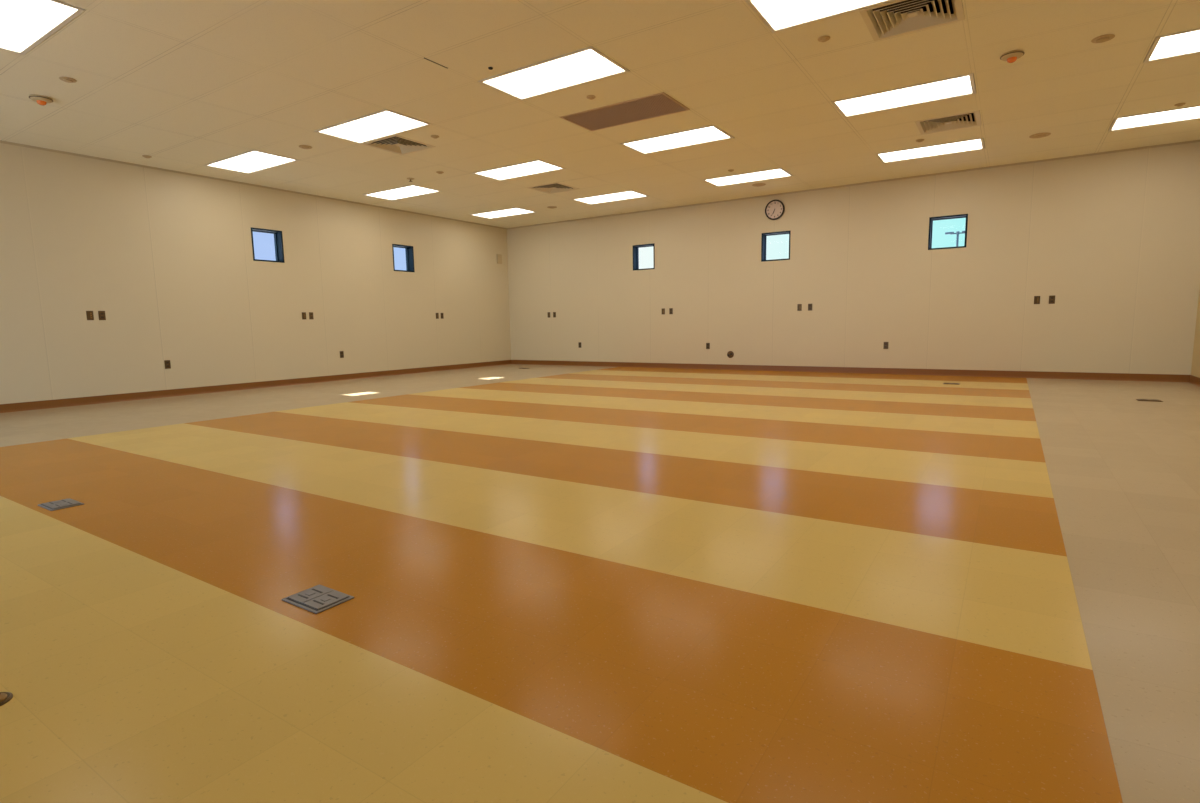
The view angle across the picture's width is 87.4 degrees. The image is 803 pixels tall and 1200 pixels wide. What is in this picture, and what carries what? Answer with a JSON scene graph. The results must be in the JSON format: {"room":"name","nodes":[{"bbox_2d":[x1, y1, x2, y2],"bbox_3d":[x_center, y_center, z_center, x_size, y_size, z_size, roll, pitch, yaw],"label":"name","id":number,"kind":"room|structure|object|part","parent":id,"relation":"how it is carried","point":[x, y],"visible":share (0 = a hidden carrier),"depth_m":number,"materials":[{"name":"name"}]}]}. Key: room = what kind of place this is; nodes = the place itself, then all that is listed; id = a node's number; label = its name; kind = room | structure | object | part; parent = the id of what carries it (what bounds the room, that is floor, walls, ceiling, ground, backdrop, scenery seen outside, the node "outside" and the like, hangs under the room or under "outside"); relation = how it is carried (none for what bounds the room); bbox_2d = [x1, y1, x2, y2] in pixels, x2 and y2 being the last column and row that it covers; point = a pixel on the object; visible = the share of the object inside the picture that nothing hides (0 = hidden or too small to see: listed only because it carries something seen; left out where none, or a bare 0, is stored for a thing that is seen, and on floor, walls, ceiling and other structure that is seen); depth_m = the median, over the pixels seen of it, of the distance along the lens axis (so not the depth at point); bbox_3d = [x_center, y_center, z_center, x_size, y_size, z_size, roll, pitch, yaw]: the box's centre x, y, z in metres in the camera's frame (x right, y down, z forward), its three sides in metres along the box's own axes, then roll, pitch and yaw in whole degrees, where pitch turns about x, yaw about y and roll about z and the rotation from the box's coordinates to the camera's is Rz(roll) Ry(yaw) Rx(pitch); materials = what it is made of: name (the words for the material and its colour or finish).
{"room":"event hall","nodes":[
{"label":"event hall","id":0,"kind":"room"},
{"bbox_2d":[0,143,510,403],"bbox_3d":[-5.884,-1.857,8.797,0.200,3.522,13.600,4,8,33],"label":"wall","id":1,"kind":"structure","parent":0,"point":[167,257],"depth_m":9.02,"materials":[{"name":"beige paint"}]},
{"bbox_2d":[86,311,93,319],"bbox_3d":[-6.401,-1.080,7.882,0.010,0.116,0.072,4,8,33],"label":"data plate","id":2,"kind":"object","parent":1,"relation":"attached to","point":[89,314],"visible":1,"depth_m":7.88,"materials":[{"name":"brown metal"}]},
{"bbox_2d":[98,311,105,319],"bbox_3d":[-6.333,-1.094,7.986,0.010,0.116,0.072,4,8,33],"label":"wall outlet","id":3,"kind":"object","parent":1,"relation":"attached to","point":[101,314],"visible":1,"depth_m":7.98,"materials":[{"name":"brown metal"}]},
{"bbox_2d":[164,360,170,368],"bbox_3d":[-5.948,-0.510,8.637,0.010,0.116,0.072,4,8,33],"label":"wall outlet","id":4,"kind":"object","parent":1,"relation":"attached to","point":[166,362],"visible":1,"depth_m":8.63,"materials":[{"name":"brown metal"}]},
{"bbox_2d":[0,140,506,228],"bbox_3d":[-5.814,-3.140,8.576,0.022,0.024,13.600,4,8,33],"label":"trim","id":5,"kind":"structure","parent":1,"relation":"attached to","point":[4,142],"depth_m":8.98,"materials":[{"name":"beige"}]},
{"bbox_2d":[0,360,510,412],"bbox_3d":[-5.761,-0.152,8.948,0.022,0.098,13.600,4,8,33],"label":"baseboard","id":6,"kind":"structure","parent":1,"relation":"attached to","point":[35,405],"depth_m":9.15,"materials":[{"name":"brown rubber"}]},
{"bbox_2d":[251,227,284,262],"bbox_3d":[-5.219,-2.418,9.765,0.204,0.492,0.490,4,8,33],"label":"window","id":7,"kind":"structure","parent":1,"relation":"in","point":[278,238],"depth_m":9.90,"materials":[{"name":"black metal"}]},
{"bbox_2d":[392,244,414,271],"bbox_3d":[-3.798,-2.712,11.928,0.204,0.492,0.490,4,8,33],"label":"window","id":8,"kind":"structure","parent":1,"relation":"in","point":[409,251],"depth_m":12.07,"materials":[{"name":"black metal"}]},
{"bbox_2d":[496,254,501,263],"bbox_3d":[-2.250,-3.190,14.055,0.038,0.216,0.156,4,8,33],"label":"wall sensor","id":9,"kind":"object","parent":1,"relation":"attached to","point":[498,256],"visible":1,"depth_m":14.03,"materials":[{"name":"beige plastic"}]},
{"bbox_2d":[0,364,1199,802],"bbox_3d":[-0.862,0.281,5.790,12.110,0.150,14.000,4,8,33],"label":"floor","id":10,"kind":"structure","parent":0,"point":[567,584],"depth_m":2.14,"materials":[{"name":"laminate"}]},
{"bbox_2d":[0,692,12,705],"bbox_3d":[-1.509,0.740,1.550,0.086,0.010,0.086,4,8,33],"label":"box","id":11,"kind":"object","parent":10,"relation":"on","point":[5,697],"depth_m":1.56,"materials":[{"name":"brown metal"}]},
{"bbox_2d":[38,498,83,510],"bbox_3d":[-2.853,0.542,3.323,0.200,0.011,0.140,4,8,33],"label":"box","id":12,"kind":"object","parent":10,"relation":"on","point":[64,503],"visible":1,"depth_m":3.30,"materials":[{"name":"grey metal"}]},
{"bbox_3d":[-2.890,0.538,3.346,0.085,0.004,0.112,4,8,33],"label":"lid","id":13,"kind":"part","parent":12,"relation":"part of","materials":[{"name":"grey metal"}]},
{"bbox_3d":[-2.817,0.542,3.299,0.085,0.004,0.112,4,8,33],"label":"lid","id":14,"kind":"part","parent":12,"relation":"part of","materials":[{"name":"grey metal"}]},
{"bbox_2d":[282,585,353,613],"bbox_3d":[-0.949,0.660,2.112,0.200,0.011,0.140,4,8,33],"label":"box","id":15,"kind":"object","parent":10,"relation":"on","point":[317,599],"visible":1,"depth_m":2.10,"materials":[{"name":"grey metal"}]},
{"bbox_3d":[-0.986,0.655,2.136,0.085,0.004,0.112,4,8,33],"label":"lid","id":16,"kind":"part","parent":15,"relation":"part of","materials":[{"name":"grey metal"}]},
{"bbox_3d":[-0.912,0.660,2.088,0.085,0.004,0.112,4,8,33],"label":"lid","id":17,"kind":"part","parent":15,"relation":"part of","materials":[{"name":"grey metal"}]},
{"bbox_2d":[1136,399,1162,401],"bbox_3d":[5.750,-0.014,6.573,0.200,0.011,0.140,4,8,33],"label":"box","id":18,"kind":"object","parent":10,"relation":"on","point":[1152,400],"visible":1,"depth_m":6.55,"materials":[{"name":"brown metal"}]},
{"bbox_2d":[0,0,1199,227],"bbox_3d":[-0.917,-2.852,5.399,12.110,0.020,14.000,4,8,33],"label":"ceiling","id":19,"kind":"structure","parent":0,"point":[186,85],"depth_m":5.86,"materials":[{"name":"paint"}]},
{"bbox_2d":[29,94,52,105],"bbox_3d":[-5.184,-2.785,5.827,0.172,0.067,0.172,4,8,33],"label":"smoke detector","id":20,"kind":"object","parent":19,"relation":"attached to","point":[40,99],"visible":1,"depth_m":5.79,"materials":[{"name":"beige plastic"}]},
{"bbox_2d":[0,0,84,54],"bbox_3d":[-4.166,-2.712,4.330,1.228,0.129,0.600,4,8,33],"label":"ceiling lamp","id":21,"kind":"object","parent":19,"relation":"attached to","point":[24,24],"visible":0.84,"depth_m":4.40,"materials":[{"name":"white plastic"}]},
{"bbox_2d":[59,77,76,82],"bbox_3d":[-4.584,-2.767,5.411,0.120,0.022,0.120,4,8,33],"label":"sprinkler cover","id":22,"kind":"object","parent":19,"relation":"attached to","point":[65,79],"visible":1,"depth_m":5.39,"materials":[{"name":"beige"}]},
{"bbox_2d":[204,150,298,173],"bbox_3d":[-4.574,-3.190,8.220,1.228,0.129,0.600,4,8,33],"label":"ceiling lamp","id":23,"kind":"object","parent":19,"relation":"attached to","point":[252,161],"visible":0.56,"depth_m":8.23,"materials":[{"name":"white plastic"}]},
{"bbox_2d":[299,145,311,148],"bbox_3d":[-3.537,-3.051,7.543,0.150,0.022,0.150,4,8,33],"label":"sprinkler cover","id":24,"kind":"object","parent":19,"relation":"attached to","point":[300,146],"visible":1,"depth_m":7.51,"materials":[{"name":"beige"}]},
{"bbox_2d":[314,109,431,143],"bbox_3d":[-2.496,-3.059,6.873,1.228,0.129,0.600,4,8,33],"label":"ceiling lamp","id":25,"kind":"object","parent":19,"relation":"attached to","point":[384,123],"visible":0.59,"depth_m":6.88,"materials":[{"name":"white plastic"}]},
{"bbox_2d":[362,135,435,154],"bbox_3d":[-2.422,-3.164,7.548,0.616,0.169,0.600,4,8,33],"label":"ceiling vent","id":26,"kind":"object","parent":19,"relation":"in","point":[397,144],"visible":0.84,"depth_m":7.56,"materials":[{"name":"beige metal"}]},
{"bbox_2d":[363,185,441,200],"bbox_3d":[-3.238,-3.467,10.255,1.228,0.129,0.600,4,8,33],"label":"ceiling lamp","id":27,"kind":"object","parent":19,"relation":"attached to","point":[411,190],"visible":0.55,"depth_m":10.28,"materials":[{"name":"white plastic"}]},
{"bbox_2d":[470,208,534,218],"bbox_3d":[-1.902,-3.745,12.290,1.228,0.129,0.600,4,8,33],"label":"ceiling lamp","id":28,"kind":"object","parent":19,"relation":"attached to","point":[512,211],"visible":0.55,"depth_m":12.34,"materials":[{"name":"white plastic"}]},
{"bbox_2d":[472,160,565,180],"bbox_3d":[-1.160,-3.336,8.908,1.228,0.129,0.600,4,8,33],"label":"ceiling lamp","id":29,"kind":"object","parent":19,"relation":"attached to","point":[534,167],"visible":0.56,"depth_m":8.92,"materials":[{"name":"white plastic"}]},
{"bbox_2d":[527,182,578,193],"bbox_3d":[-0.752,-3.511,10.091,0.616,0.169,0.600,4,8,33],"label":"ceiling vent","id":30,"kind":"object","parent":19,"relation":"in","point":[556,187],"visible":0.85,"depth_m":10.11,"materials":[{"name":"beige metal"}]},
{"bbox_2d":[478,46,629,100],"bbox_3d":[-0.418,-2.927,5.527,1.228,0.129,0.600,4,8,33],"label":"ceiling lamp","id":31,"kind":"object","parent":19,"relation":"attached to","point":[589,64],"visible":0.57,"depth_m":5.51,"materials":[{"name":"glowing translucent acrylic plastic"},{"name":"white painted metal"}]},
{"bbox_2d":[587,95,595,99],"bbox_3d":[-0.086,-2.925,6.047,0.090,0.022,0.090,4,8,33],"label":"sprinkler cover","id":32,"kind":"object","parent":19,"relation":"attached to","point":[590,97],"visible":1,"depth_m":6.03,"materials":[{"name":"beige"}]},
{"bbox_2d":[572,190,647,204],"bbox_3d":[0.176,-3.613,10.943,1.228,0.129,0.600,4,8,33],"label":"ceiling lamp","id":33,"kind":"object","parent":19,"relation":"attached to","point":[631,194],"visible":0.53,"depth_m":10.96,"materials":[{"name":"white plastic"}]},
{"bbox_2d":[560,92,689,130],"bbox_3d":[0.251,-3.019,6.550,1.224,0.033,0.596,4,8,33],"label":"ceiling panel","id":34,"kind":"object","parent":19,"relation":"in","point":[659,104],"visible":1,"depth_m":6.52,"materials":[{"name":"brown"}]},
{"bbox_2d":[620,125,733,153],"bbox_3d":[0.918,-3.204,7.561,1.228,0.129,0.600,4,8,33],"label":"ceiling lamp","id":35,"kind":"object","parent":19,"relation":"attached to","point":[712,133],"visible":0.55,"depth_m":7.57,"materials":[{"name":"white plastic"}]},
{"bbox_2d":[703,168,793,186],"bbox_3d":[2.255,-3.482,9.596,1.228,0.129,0.600,4,8,33],"label":"ceiling lamp","id":36,"kind":"object","parent":19,"relation":"attached to","point":[779,172],"visible":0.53,"depth_m":9.61,"materials":[{"name":"white plastic"}]},
{"bbox_2d":[752,183,765,186],"bbox_3d":[2.555,-3.475,10.092,0.220,0.022,0.220,4,8,33],"label":"sprinkler cover","id":37,"kind":"object","parent":19,"relation":"attached to","point":[756,184],"visible":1,"depth_m":10.04,"materials":[{"name":"beige metal"}]},
{"bbox_2d":[745,0,893,32],"bbox_3d":[1.661,-2.796,4.180,1.228,0.129,0.600,4,8,33],"label":"ceiling lamp","id":38,"kind":"object","parent":19,"relation":"attached to","point":[777,15],"visible":1,"depth_m":4.44,"materials":[{"name":"glowing translucent acrylic plastic"},{"name":"white painted metal"}]},
{"bbox_2d":[818,36,829,41],"bbox_3d":[1.740,-2.811,4.877,0.094,0.022,0.094,4,8,33],"label":"sprinkler cover","id":39,"kind":"object","parent":19,"relation":"attached to","point":[822,38],"visible":1,"depth_m":4.86,"materials":[{"name":"beige metal"}]},
{"bbox_2d":[831,73,975,117],"bbox_3d":[2.997,-3.073,6.215,1.228,0.129,0.600,4,8,33],"label":"ceiling lamp","id":40,"kind":"object","parent":19,"relation":"attached to","point":[963,85],"visible":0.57,"depth_m":6.21,"materials":[{"name":"glowing translucent acrylic plastic"},{"name":"white painted metal"}]},
{"bbox_2d":[859,0,964,40],"bbox_3d":[2.254,-2.868,4.518,0.616,0.169,0.600,4,8,33],"label":"ceiling vent","id":41,"kind":"object","parent":19,"relation":"in","point":[894,18],"visible":0.98,"depth_m":4.59,"materials":[{"name":"beige metal"}]},
{"bbox_3d":[2.255,-2.788,4.528,0.056,0.005,0.056,4,8,33],"label":"plate","id":42,"kind":"part","parent":41,"relation":"part of","materials":[{"name":"beige metal"}]},
{"bbox_2d":[875,138,984,162],"bbox_3d":[4.333,-3.350,8.249,1.228,0.129,0.600,4,8,33],"label":"ceiling lamp","id":43,"kind":"object","parent":19,"relation":"attached to","point":[973,144],"visible":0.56,"depth_m":8.26,"materials":[{"name":"white plastic"}]},
{"bbox_2d":[915,110,981,134],"bbox_3d":[3.924,-3.215,7.061,0.616,0.169,0.600,4,8,33],"label":"ceiling vent","id":44,"kind":"object","parent":19,"relation":"in","point":[968,119],"visible":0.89,"depth_m":7.12,"materials":[{"name":"beige metal"}]},
{"bbox_2d":[1000,50,1023,62],"bbox_3d":[3.436,-2.863,5.237,0.172,0.067,0.172,4,8,33],"label":"smoke detector","id":45,"kind":"object","parent":19,"relation":"attached to","point":[1011,56],"visible":1,"depth_m":5.20,"materials":[{"name":"beige plastic"}]},
{"bbox_2d":[1029,132,1050,137],"bbox_3d":[5.324,-3.213,7.600,0.220,0.022,0.220,4,8,33],"label":"sprinkler cover","id":46,"kind":"object","parent":19,"relation":"attached to","point":[1038,135],"visible":1,"depth_m":7.57,"materials":[{"name":"beige metal"}]},
{"bbox_2d":[1091,34,1114,42],"bbox_3d":[3.975,-2.861,4.963,0.150,0.022,0.150,4,8,33],"label":"sprinkler cover","id":47,"kind":"object","parent":19,"relation":"attached to","point":[1103,38],"visible":1,"depth_m":4.94,"materials":[{"name":"beige"}]},
{"bbox_2d":[1108,105,1199,131],"bbox_3d":[6.411,-3.218,6.902,1.228,0.129,0.600,4,8,33],"label":"ceiling lamp","id":48,"kind":"object","parent":19,"relation":"attached to","point":[1193,112],"visible":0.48,"depth_m":7.05,"materials":[{"name":"white plastic"}]},
{"bbox_2d":[1144,28,1199,62],"bbox_3d":[5.075,-2.941,4.868,1.228,0.129,0.600,4,8,33],"label":"ceiling lamp","id":49,"kind":"object","parent":19,"relation":"attached to","point":[1183,43],"visible":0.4,"depth_m":5.15,"materials":[{"name":"white plastic"}]},
{"bbox_2d":[1174,103,1185,106],"bbox_3d":[6.061,-3.096,6.561,0.090,0.022,0.090,4,8,33],"label":"sprinkler cover","id":50,"kind":"object","parent":19,"relation":"attached to","point":[1178,104],"visible":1,"depth_m":6.54,"materials":[{"name":"beige metal"}]},
{"bbox_2d":[507,142,1199,374],"bbox_3d":[2.869,-2.322,11.293,12.110,3.522,0.200,4,8,33],"label":"wall","id":51,"kind":"structure","parent":0,"point":[1114,237],"depth_m":9.94,"materials":[{"name":"beige paint"}]},
{"bbox_2d":[633,243,654,270],"bbox_3d":[0.916,-2.866,12.500,0.493,0.492,0.204,4,8,33],"label":"window","id":52,"kind":"structure","parent":51,"relation":"in","point":[635,247],"depth_m":12.54,"materials":[{"name":"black metal"}]},
{"bbox_2d":[727,351,733,357],"bbox_3d":[2.412,-0.871,11.644,0.132,0.132,0.046,4,8,33],"label":"cap","id":53,"kind":"object","parent":51,"relation":"attached to","point":[730,354],"visible":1,"depth_m":11.64,"materials":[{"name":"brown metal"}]},
{"bbox_2d":[765,200,784,219],"bbox_3d":[3.034,-3.329,10.906,0.344,0.344,0.036,4,8,33],"label":"wall clock","id":54,"kind":"object","parent":51,"relation":"attached to","point":[774,209],"visible":1,"depth_m":10.90,"materials":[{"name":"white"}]},
{"bbox_2d":[761,230,790,261],"bbox_3d":[3.127,-2.726,11.066,0.510,0.492,0.204,4,8,33],"label":"window","id":55,"kind":"structure","parent":51,"relation":"in","point":[764,235],"depth_m":11.10,"materials":[{"name":"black metal"}]},
{"bbox_2d":[797,304,801,310],"bbox_3d":[3.456,-1.630,10.876,0.072,0.116,0.010,4,8,33],"label":"data plate","id":56,"kind":"object","parent":51,"relation":"attached to","point":[799,306],"visible":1,"depth_m":10.88,"materials":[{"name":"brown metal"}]},
{"bbox_2d":[511,360,1189,381],"bbox_3d":[2.839,-0.611,11.413,11.710,0.098,0.022,4,8,33],"label":"baseboard","id":57,"kind":"structure","parent":51,"relation":"attached to","point":[900,371],"depth_m":10.16,"materials":[{"name":"brown rubber"}]},
{"bbox_2d":[507,140,1199,228],"bbox_3d":[2.786,-3.598,11.040,11.710,0.024,0.022,4,8,33],"label":"trim","id":58,"kind":"structure","parent":51,"relation":"attached to","point":[1193,141],"depth_m":9.80,"materials":[{"name":"beige"}]},
{"bbox_2d":[883,342,888,348],"bbox_3d":[4.643,-0.909,10.195,0.072,0.116,0.010,4,8,33],"label":"wall outlet","id":59,"kind":"object","parent":51,"relation":"attached to","point":[885,343],"visible":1,"depth_m":10.19,"materials":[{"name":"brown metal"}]},
{"bbox_2d":[928,214,967,249],"bbox_3d":[5.341,-2.586,9.632,0.514,0.492,0.204,4,8,33],"label":"window","id":60,"kind":"structure","parent":51,"relation":"in","point":[931,219],"depth_m":9.60,"materials":[{"name":"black metal"}]},
{"bbox_2d":[1034,296,1039,303],"bbox_3d":[6.291,-1.460,9.038,0.072,0.116,0.010,4,8,33],"label":"data plate","id":61,"kind":"object","parent":51,"relation":"attached to","point":[1036,298],"visible":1,"depth_m":9.04,"materials":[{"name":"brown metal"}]},
{"bbox_2d":[1049,295,1054,303],"bbox_3d":[6.438,-1.451,8.943,0.072,0.116,0.010,4,8,33],"label":"wall outlet","id":62,"kind":"object","parent":51,"relation":"attached to","point":[1051,298],"visible":1,"depth_m":8.94,"materials":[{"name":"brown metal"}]},
{"bbox_2d":[1191,287,1199,377],"bbox_3d":[4.097,-1.225,2.329,0.200,3.522,13.600,4,8,33],"label":"wall","id":63,"kind":"structure","parent":0,"point":[1195,370],"depth_m":8.06,"materials":[{"name":"beige paint"}]},
{"bbox_2d":[1189,375,1199,386],"bbox_3d":[4.033,0.468,2.601,0.022,0.098,13.600,4,8,33],"label":"baseboard","id":64,"kind":"structure","parent":63,"relation":"attached to","point":[1194,380],"depth_m":8.00,"materials":[{"name":"brown rubber"}]},
{"label":"outside","id":65,"kind":"structure","parent":0,"visible":0},
{"bbox_3d":[23.951,-4.762,45.159,310.000,0.250,320.000,4,8,33],"label":"ground","id":66,"kind":"structure","parent":65,"visible":0},
{"bbox_2d":[945,231,964,246],"bbox_3d":[30.473,-10.305,53.840,1.900,8.375,0.400,4,8,33],"label":"street lamp","id":67,"kind":"object","parent":66,"relation":"on","point":[957,233],"visible":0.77,"depth_m":53.36,"materials":[{"name":"grey metal"}]}
]}

